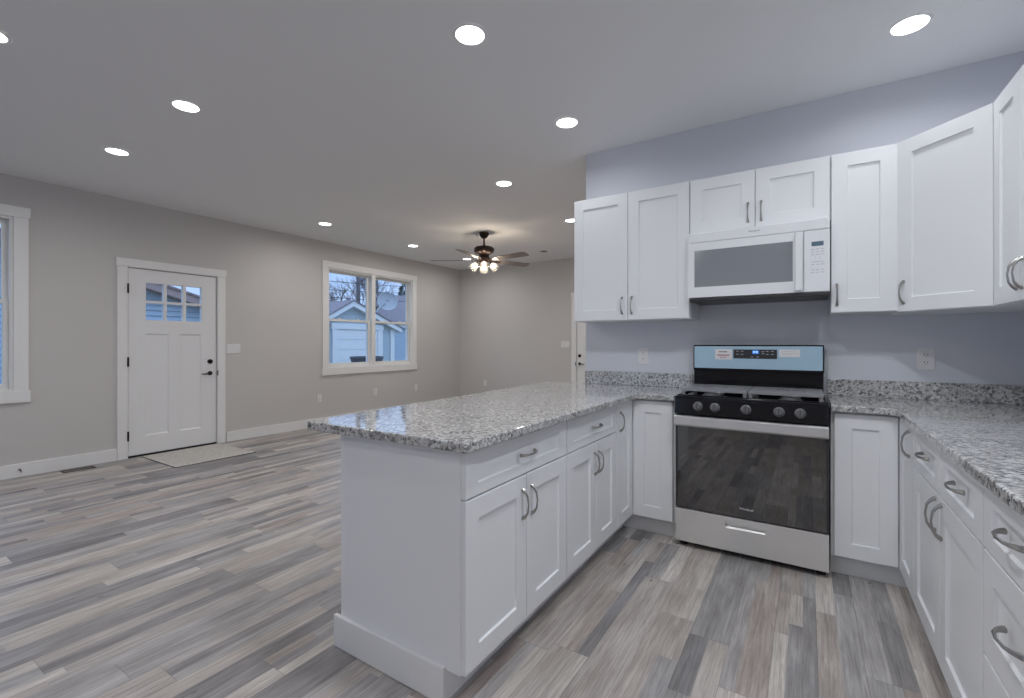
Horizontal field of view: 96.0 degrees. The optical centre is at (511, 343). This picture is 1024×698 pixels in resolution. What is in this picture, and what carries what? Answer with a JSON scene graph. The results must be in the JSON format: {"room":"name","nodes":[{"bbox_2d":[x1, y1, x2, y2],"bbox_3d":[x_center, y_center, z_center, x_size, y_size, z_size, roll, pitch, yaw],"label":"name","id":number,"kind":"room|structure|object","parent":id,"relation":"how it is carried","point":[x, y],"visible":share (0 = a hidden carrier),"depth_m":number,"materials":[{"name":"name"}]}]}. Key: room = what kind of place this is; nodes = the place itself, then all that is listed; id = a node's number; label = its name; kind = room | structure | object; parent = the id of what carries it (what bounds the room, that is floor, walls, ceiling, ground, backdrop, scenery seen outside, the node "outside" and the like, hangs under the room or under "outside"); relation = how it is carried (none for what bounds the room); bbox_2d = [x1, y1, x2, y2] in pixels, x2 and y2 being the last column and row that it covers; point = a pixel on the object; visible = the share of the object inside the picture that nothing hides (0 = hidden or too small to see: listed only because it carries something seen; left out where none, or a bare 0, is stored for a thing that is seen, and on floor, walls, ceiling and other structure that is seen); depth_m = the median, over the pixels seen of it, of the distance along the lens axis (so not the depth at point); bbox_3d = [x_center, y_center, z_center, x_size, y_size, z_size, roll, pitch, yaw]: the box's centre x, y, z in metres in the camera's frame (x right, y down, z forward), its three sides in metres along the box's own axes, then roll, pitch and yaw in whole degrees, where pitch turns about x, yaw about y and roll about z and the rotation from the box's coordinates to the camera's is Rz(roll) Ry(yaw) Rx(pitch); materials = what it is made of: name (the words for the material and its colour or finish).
{"room":"kitchen","nodes":[
{"label":"kitchen","id":0,"kind":"room"},
{"bbox_2d":[0,173,459,465],"bbox_3d":[-3.902,-0.154,5.454,0.150,2.780,10.478,0,0,33],"label":"wall","id":1,"kind":"structure","parent":0,"point":[274,278],"depth_m":5.48,"materials":[{"name":"grey paint"}]},
{"bbox_2d":[0,203,30,403],"bbox_3d":[-4.949,-0.359,3.794,0.176,1.810,1.358,0,0,33],"label":"window","id":2,"kind":"structure","parent":1,"relation":"in","point":[14,220],"depth_m":4.25,"materials":[{"name":"white paint"}]},
{"bbox_2d":[0,449,116,479],"bbox_3d":[-5.376,1.173,2.997,0.016,0.125,4.450,0,0,33],"label":"baseboard","id":3,"kind":"structure","parent":1,"relation":"attached to","point":[67,462],"depth_m":4.47,"materials":[{"name":"white paint"}]},
{"bbox_2d":[116,257,226,460],"bbox_3d":[-3.928,0.160,5.353,0.194,2.151,1.096,0,0,33],"label":"door","id":4,"kind":"structure","parent":1,"relation":"in","point":[171,375],"depth_m":5.29,"materials":[{"name":"white paint"}]},
{"bbox_2d":[226,344,240,353],"bbox_3d":[-3.543,0.066,5.867,0.008,0.118,0.170,0,0,33],"label":"light switch","id":5,"kind":"object","parent":1,"relation":"attached to","point":[230,348],"visible":1,"depth_m":5.86,"materials":[{"name":"white plastic"}]},
{"bbox_2d":[317,394,321,401],"bbox_3d":[-2.882,0.816,6.900,0.008,0.118,0.072,0,0,33],"label":"wall outlet","id":6,"kind":"object","parent":1,"relation":"attached to","point":[319,396],"visible":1,"depth_m":6.90,"materials":[{"name":"white plastic"}]},
{"bbox_2d":[322,260,416,375],"bbox_3d":[-2.379,-0.390,7.808,0.176,1.739,1.999,0,0,33],"label":"window","id":7,"kind":"structure","parent":1,"relation":"in","point":[371,275],"depth_m":7.75,"materials":[{"name":"white paint"}]},
{"bbox_2d":[226,404,407,441],"bbox_3d":[-2.337,1.173,7.744,0.016,0.125,4.633,0,0,33],"label":"baseboard","id":8,"kind":"structure","parent":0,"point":[297,425],"depth_m":6.25,"materials":[{"name":"white paint"}]},
{"bbox_2d":[0,428,951,697],"bbox_3d":[-0.819,1.296,3.479,7.472,0.120,10.478,0,0,33],"label":"floor","id":9,"kind":"structure","parent":0,"point":[136,577],"depth_m":2.15,"materials":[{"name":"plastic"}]},
{"bbox_2d":[60,465,95,472],"bbox_3d":[-4.253,1.232,4.522,0.110,0.006,0.240,0,0,33],"label":"floor vent","id":10,"kind":"object","parent":9,"relation":"in","point":[92,466],"visible":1,"depth_m":4.51,"materials":[{"name":"brown"}]},
{"bbox_2d":[142,443,254,467],"bbox_3d":[-3.474,1.231,5.127,0.830,0.009,0.790,0,0,33],"label":"door mat","id":11,"kind":"object","parent":9,"relation":"on","point":[196,455],"visible":1,"depth_m":5.05,"materials":[{"name":"grey fabric"}]},
{"bbox_2d":[341,435,343,615],"bbox_3d":[-0.042,0.796,2.896,0.022,0.878,2.408,0,0,33],"label":"panel","id":12,"kind":"object","parent":9,"relation":"on","point":[342,436],"visible":0.04,"depth_m":1.88,"materials":[{"name":"white paint"}]},
{"bbox_2d":[344,422,565,697],"bbox_3d":[-0.197,0.796,2.025,0.656,0.878,0.774,0,0,33],"label":"base cabinet","id":13,"kind":"object","parent":9,"relation":"on","point":[448,555],"visible":0.98,"depth_m":1.72,"materials":[{"name":"white paint"}]},
{"bbox_2d":[334,613,445,697],"bbox_3d":[-0.479,1.171,1.736,0.588,0.128,0.017,0,0,33],"label":"baseboard","id":14,"kind":"structure","parent":13,"relation":"attached to","point":[424,675],"depth_m":1.71,"materials":[{"name":"white paint"}]},
{"bbox_2d":[550,406,615,597],"bbox_3d":[0.196,0.796,2.639,0.656,0.878,0.680,0,0,33],"label":"base cabinet","id":15,"kind":"object","parent":9,"relation":"on","point":[590,454],"visible":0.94,"depth_m":2.43,"materials":[{"name":"white paint"}]},
{"bbox_2d":[603,399,675,544],"bbox_3d":[0.704,0.796,3.210,0.896,0.878,0.825,0,0,33],"label":"base cabinet","id":16,"kind":"object","parent":9,"relation":"on","point":[645,428],"visible":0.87,"depth_m":2.95,"materials":[{"name":"white paint"}]},
{"bbox_2d":[308,381,681,453],"bbox_3d":[0.180,0.339,2.646,1.170,0.035,2.351,0,0,33],"label":"countertop","id":17,"kind":"structure","parent":16,"relation":"on","point":[469,423],"depth_m":2.06,"materials":[{"name":"stone"}]},
{"bbox_2d":[674,345,828,574],"bbox_3d":[1.466,0.622,2.830,0.783,1.228,0.609,0,0,33],"label":"gas range","id":18,"kind":"object","parent":9,"relation":"on","point":[752,425],"visible":1,"depth_m":2.65,"materials":[{"name":"grey metal"}]},
{"bbox_2d":[677,391,828,403],"bbox_3d":[1.471,0.332,2.838,0.783,0.036,0.440,0,0,33],"label":"cooktop","id":19,"kind":"object","parent":18,"relation":"in","point":[824,400],"depth_m":2.76,"materials":[{"name":"black metal"}]},
{"bbox_2d":[829,406,914,601],"bbox_3d":[2.116,0.796,2.269,0.904,0.878,0.886,0,0,33],"label":"base cabinet","id":20,"kind":"object","parent":9,"relation":"on","point":[871,456],"visible":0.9,"depth_m":2.36,"materials":[{"name":"white paint"}]},
{"bbox_2d":[827,395,1023,517],"bbox_3d":[1.741,0.339,1.676,0.914,0.035,2.301,0,0,33],"label":"countertop","id":21,"kind":"structure","parent":20,"relation":"on","point":[986,440],"depth_m":1.69,"materials":[{"name":"stone"}]},
{"bbox_2d":[914,430,986,697],"bbox_3d":[1.729,0.796,1.436,0.656,0.878,0.930,0,0,33],"label":"base cabinet","id":22,"kind":"object","parent":9,"relation":"on","point":[949,546],"visible":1,"depth_m":1.50,"materials":[{"name":"white paint"}]},
{"bbox_2d":[984,487,1023,697],"bbox_3d":[1.353,0.796,0.849,0.656,0.878,0.460,0,0,33],"label":"base cabinet","id":23,"kind":"object","parent":9,"relation":"on","point":[1003,527],"visible":0.98,"depth_m":1.08,"materials":[{"name":"white paint"}]},
{"bbox_2d":[0,0,1023,269],"bbox_3d":[-0.819,-1.605,3.479,7.472,0.120,10.478,0,0,33],"label":"ceiling","id":24,"kind":"structure","parent":0,"point":[367,119],"depth_m":2.82,"materials":[{"name":"white paint"}]},
{"bbox_2d":[0,30,11,43],"bbox_3d":[-2.608,-1.541,2.287,0.176,0.006,0.176,0,0,33],"label":"recessed light","id":25,"kind":"object","parent":24,"relation":"in","point":[4,38],"visible":1,"depth_m":2.33,"materials":[{"name":"white"}]},
{"bbox_2d":[102,147,130,155],"bbox_3d":[-3.173,-1.541,3.702,0.176,0.006,0.176,0,0,33],"label":"recessed light","id":26,"kind":"object","parent":24,"relation":"in","point":[117,151],"visible":1,"depth_m":3.69,"materials":[{"name":"white"}]},
{"bbox_2d":[169,99,201,112],"bbox_3d":[-2.118,-1.541,2.995,0.176,0.006,0.176,0,0,33],"label":"recessed light","id":27,"kind":"object","parent":24,"relation":"in","point":[184,105],"visible":1,"depth_m":2.98,"materials":[{"name":"white plastic"}]},
{"bbox_2d":[318,222,331,225],"bbox_3d":[-2.408,-1.541,5.936,0.176,0.006,0.176,0,0,33],"label":"recessed light","id":28,"kind":"object","parent":24,"relation":"in","point":[320,223],"visible":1,"depth_m":5.91,"materials":[{"name":"white"}]},
{"bbox_2d":[452,22,487,45],"bbox_3d":[-0.210,-1.541,2.304,0.176,0.006,0.176,0,0,33],"label":"recessed light","id":29,"kind":"object","parent":24,"relation":"in","point":[468,34],"visible":1,"depth_m":2.29,"materials":[{"name":"white paint"}]},
{"bbox_2d":[430,232,528,271],"bbox_3d":[-0.367,-1.266,6.378,1.414,0.556,1.434,0,0,33],"label":"ceiling fan","id":30,"kind":"object","parent":24,"relation":"hanging from","point":[483,251],"visible":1,"depth_m":6.35,"materials":[{"name":"brown metal"}]},
{"bbox_2d":[495,180,512,186],"bbox_3d":[-0.077,-1.541,4.439,0.176,0.006,0.176,0,0,33],"label":"recessed light","id":31,"kind":"object","parent":24,"relation":"in","point":[503,183],"visible":1,"depth_m":4.43,"materials":[{"name":"white"}]},
{"bbox_2d":[554,116,579,127],"bbox_3d":[0.384,-1.541,3.218,0.176,0.006,0.176,0,0,33],"label":"recessed light","id":32,"kind":"object","parent":24,"relation":"in","point":[567,121],"visible":1,"depth_m":3.21,"materials":[{"name":"white"}]},
{"bbox_2d":[564,218,573,221],"bbox_3d":[0.739,-1.541,5.768,0.176,0.006,0.176,0,0,33],"label":"recessed light","id":33,"kind":"object","parent":24,"relation":"in","point":[569,219],"visible":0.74,"depth_m":5.76,"materials":[{"name":"white"}]},
{"bbox_2d":[887,12,933,36],"bbox_3d":[1.926,-1.541,2.232,0.176,0.006,0.176,0,0,33],"label":"recessed light","id":34,"kind":"object","parent":24,"relation":"in","point":[912,23],"visible":1,"depth_m":2.22,"materials":[{"name":"white"}]},
{"bbox_2d":[460,258,573,395],"bbox_3d":[0.945,-0.154,8.482,4.749,2.780,0.150,0,0,33],"label":"wall","id":35,"kind":"structure","parent":0,"point":[515,320],"depth_m":8.97,"materials":[{"name":"grey paint"}]},
{"bbox_2d":[561,341,569,347],"bbox_3d":[0.968,0.013,8.373,0.170,0.118,0.008,0,0,33],"label":"light switch","id":36,"kind":"object","parent":35,"relation":"attached to","point":[564,344],"visible":1,"depth_m":8.37,"materials":[{"name":"white plastic"}]},
{"bbox_2d":[571,293,585,382],"bbox_3d":[1.558,0.160,8.051,1.106,2.151,0.194,0,0,33],"label":"door","id":37,"kind":"structure","parent":35,"relation":"in","point":[578,329],"depth_m":8.25,"materials":[{"name":"white paint"}]},
{"bbox_2d":[586,51,1023,396],"bbox_3d":[1.772,-0.154,3.094,2.693,2.780,0.120,0,0,33],"label":"wall","id":38,"kind":"structure","parent":0,"point":[972,348],"depth_m":2.89,"materials":[{"name":"white paint"}]},
{"bbox_2d":[574,181,698,322],"bbox_3d":[0.894,-0.623,3.388,0.838,0.913,0.329,0,0,33],"label":"upper cabinet","id":39,"kind":"object","parent":38,"relation":"attached to","point":[631,248],"visible":0.98,"depth_m":3.25,"materials":[{"name":"white paint"}]},
{"bbox_2d":[585,371,692,387],"bbox_3d":[0.950,0.270,3.536,0.833,0.102,0.020,0,0,33],"label":"backsplash","id":40,"kind":"structure","parent":38,"relation":"attached to","point":[595,377],"depth_m":3.51,"materials":[{"name":"stone"}]},
{"bbox_2d":[638,348,648,363],"bbox_3d":[1.000,0.095,3.512,0.078,0.124,0.008,0,0,33],"label":"wall outlet","id":41,"kind":"object","parent":38,"relation":"attached to","point":[643,353],"visible":1,"depth_m":3.51,"materials":[{"name":"white plastic"}]},
{"bbox_2d":[690,156,830,233],"bbox_3d":[1.571,-0.896,2.955,0.768,0.367,0.329,0,0,33],"label":"upper cabinet","id":42,"kind":"object","parent":38,"relation":"attached to","point":[800,190],"visible":0.94,"depth_m":2.82,"materials":[{"name":"white paint"}]},
{"bbox_2d":[688,217,829,304],"bbox_3d":[1.553,-0.490,2.926,0.754,0.438,0.395,0,0,33],"label":"microwave","id":43,"kind":"object","parent":42,"relation":"attached to","point":[788,261],"visible":1,"depth_m":2.77,"materials":[{"name":"white plastic"}]},
{"bbox_2d":[829,144,896,315],"bbox_3d":[2.021,-0.627,2.667,0.299,0.905,0.329,0,0,33],"label":"upper cabinet","id":44,"kind":"object","parent":38,"relation":"attached to","point":[863,222],"visible":0.98,"depth_m":2.56,"materials":[{"name":"white paint"}]},
{"bbox_2d":[827,379,1023,404],"bbox_3d":[2.347,0.270,2.642,0.892,0.102,0.020,0,0,33],"label":"backsplash","id":45,"kind":"structure","parent":38,"relation":"attached to","point":[937,391],"depth_m":2.62,"materials":[{"name":"stone"}]},
{"bbox_2d":[917,348,934,369],"bbox_3d":[2.367,0.087,2.636,0.078,0.124,0.008,0,0,33],"label":"wall outlet","id":46,"kind":"object","parent":38,"relation":"attached to","point":[925,356],"visible":1,"depth_m":2.63,"materials":[{"name":"white plastic"}]},
{"bbox_2d":[922,353,929,357],"bbox_3d":[2.366,0.067,2.634,0.034,0.028,0.002,0,0,33],"label":"receptacle","id":47,"kind":"object","parent":46,"relation":"attached to","point":[924,355],"depth_m":2.63,"materials":[{"name":"grey plastic"}]},
{"bbox_2d":[922,360,929,364],"bbox_3d":[2.366,0.108,2.634,0.034,0.028,0.002,0,0,33],"label":"receptacle","id":48,"kind":"object","parent":46,"relation":"attached to","point":[924,362],"depth_m":2.63,"materials":[{"name":"grey plastic"}]},
{"bbox_2d":[890,103,1023,314],"bbox_3d":[2.323,-0.623,2.308,0.613,0.913,0.608,0,0,33],"label":"upper cabinet","id":49,"kind":"object","parent":38,"relation":"attached to","point":[945,172],"visible":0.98,"depth_m":2.25,"materials":[{"name":"white paint"}]},
{"label":"outside","id":50,"kind":"structure","parent":0,"visible":0},
{"bbox_3d":[-24.925,1.736,36.738,68.398,0.100,85.000,0,0,33],"label":"ground","id":51,"kind":"structure","parent":50,"visible":0},
{"bbox_2d":[0,228,199,383],"bbox_3d":[-12.664,-0.331,8.939,7.630,4.033,12.200,0,0,33],"label":"neighbor house","id":52,"kind":"structure","parent":51,"relation":"on","point":[153,291],"depth_m":10.14,"materials":[{"name":"blue"}]},
{"bbox_2d":[329,279,354,300],"bbox_3d":[-13.373,-1.478,32.396,4.315,6.341,3.905,0,0,33],"label":"bare tree","id":53,"kind":"object","parent":51,"relation":"on","point":[332,294],"visible":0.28,"depth_m":32.95,"materials":[{"name":"grey plant"}]},
{"bbox_2d":[356,277,359,302],"bbox_3d":[-10.573,-2.639,31.705,0.320,8.650,2.000,0,0,33],"label":"utility pole","id":54,"kind":"object","parent":51,"relation":"on","point":[357,278],"visible":0.02,"depth_m":31.61,"materials":[{"name":"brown wood"}]},
{"bbox_2d":[329,289,381,292],"bbox_3d":[-7.709,-4.435,35.810,0.041,2.186,22.004,0,0,33],"label":"overhead wire","id":55,"kind":"object","parent":54,"relation":"attached to","point":[329,289],"visible":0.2,"depth_m":31.23,"materials":[{"name":"grey plastic"}]},
{"bbox_2d":[331,281,404,286],"bbox_3d":[-7.709,-4.929,35.810,0.041,2.021,22.004,0,0,33],"label":"overhead wire","id":56,"kind":"object","parent":54,"relation":"attached to","point":[331,281],"visible":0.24,"depth_m":31.35,"materials":[{"name":"grey plastic"}]},
{"bbox_2d":[329,276,388,309],"bbox_3d":[-11.806,-2.150,36.304,4.335,7.682,5.490,0,0,7],"label":"bare tree","id":57,"kind":"object","parent":51,"relation":"on","point":[362,280],"visible":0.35,"depth_m":35.61,"materials":[{"name":"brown plant"}]},
{"bbox_2d":[329,300,402,362],"bbox_3d":[-9.123,-0.179,23.029,4.800,3.730,5.250,0,0,33],"label":"garage","id":58,"kind":"structure","parent":51,"relation":"on","point":[346,339],"depth_m":21.68,"materials":[{"name":"grey"}]},
{"bbox_2d":[376,290,397,311],"bbox_3d":[-6.428,-2.043,23.481,1.163,1.362,0.615,0,0,-9],"label":"satellite dish","id":59,"kind":"object","parent":58,"relation":"on","point":[388,301],"visible":0.95,"depth_m":23.65,"materials":[{"name":"grey metal"}]},
{"bbox_2d":[350,356,383,361],"bbox_3d":[-3.914,1.016,12.433,0.880,1.340,0.880,0,0,33],"label":"tub","id":60,"kind":"object","parent":51,"relation":"on","point":[352,358],"visible":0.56,"depth_m":12.10,"materials":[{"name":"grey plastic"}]},
{"bbox_2d":[343,278,396,303],"bbox_3d":[-17.019,-3.059,54.698,5.757,9.498,7.052,0,0,33],"label":"bare tree","id":61,"kind":"object","parent":51,"relation":"on","point":[362,294],"visible":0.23,"depth_m":54.38,"materials":[{"name":"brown plant"}]},
{"bbox_2d":[376,293,404,322],"bbox_3d":[-11.271,-1.490,43.967,8.400,6.350,10.900,0,0,33],"label":"house","id":62,"kind":"structure","parent":51,"relation":"on","point":[397,314],"depth_m":40.34,"materials":[{"name":"grey"}]},
{"bbox_2d":[395,325,404,360],"bbox_3d":[-7.247,0.261,28.091,4.100,2.850,5.100,0,0,33],"label":"shed","id":63,"kind":"object","parent":51,"relation":"on","point":[399,337],"visible":0.02,"depth_m":26.23,"materials":[{"name":"blue"}]},
{"bbox_2d":[397,283,404,295],"bbox_3d":[-13.431,-3.866,58.456,4.868,11.104,4.614,0,0,-15],"label":"evergreen tree","id":64,"kind":"object","parent":51,"relation":"on","point":[401,289],"visible":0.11,"depth_m":58.17,"materials":[{"name":"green plant"}]},
{"bbox_3d":[1.165,-0.154,-0.211,0.150,2.780,6.101,0,0,33],"label":"wall","id":65,"kind":"structure","parent":0,"visible":0},
{"bbox_2d":[994,64,1023,305],"bbox_3d":[2.105,-0.623,1.723,0.351,0.913,0.622,0,0,33],"label":"upper cabinet","id":66,"kind":"object","parent":65,"relation":"attached to","point":[1009,105],"visible":1,"depth_m":1.91,"materials":[{"name":"white paint"}]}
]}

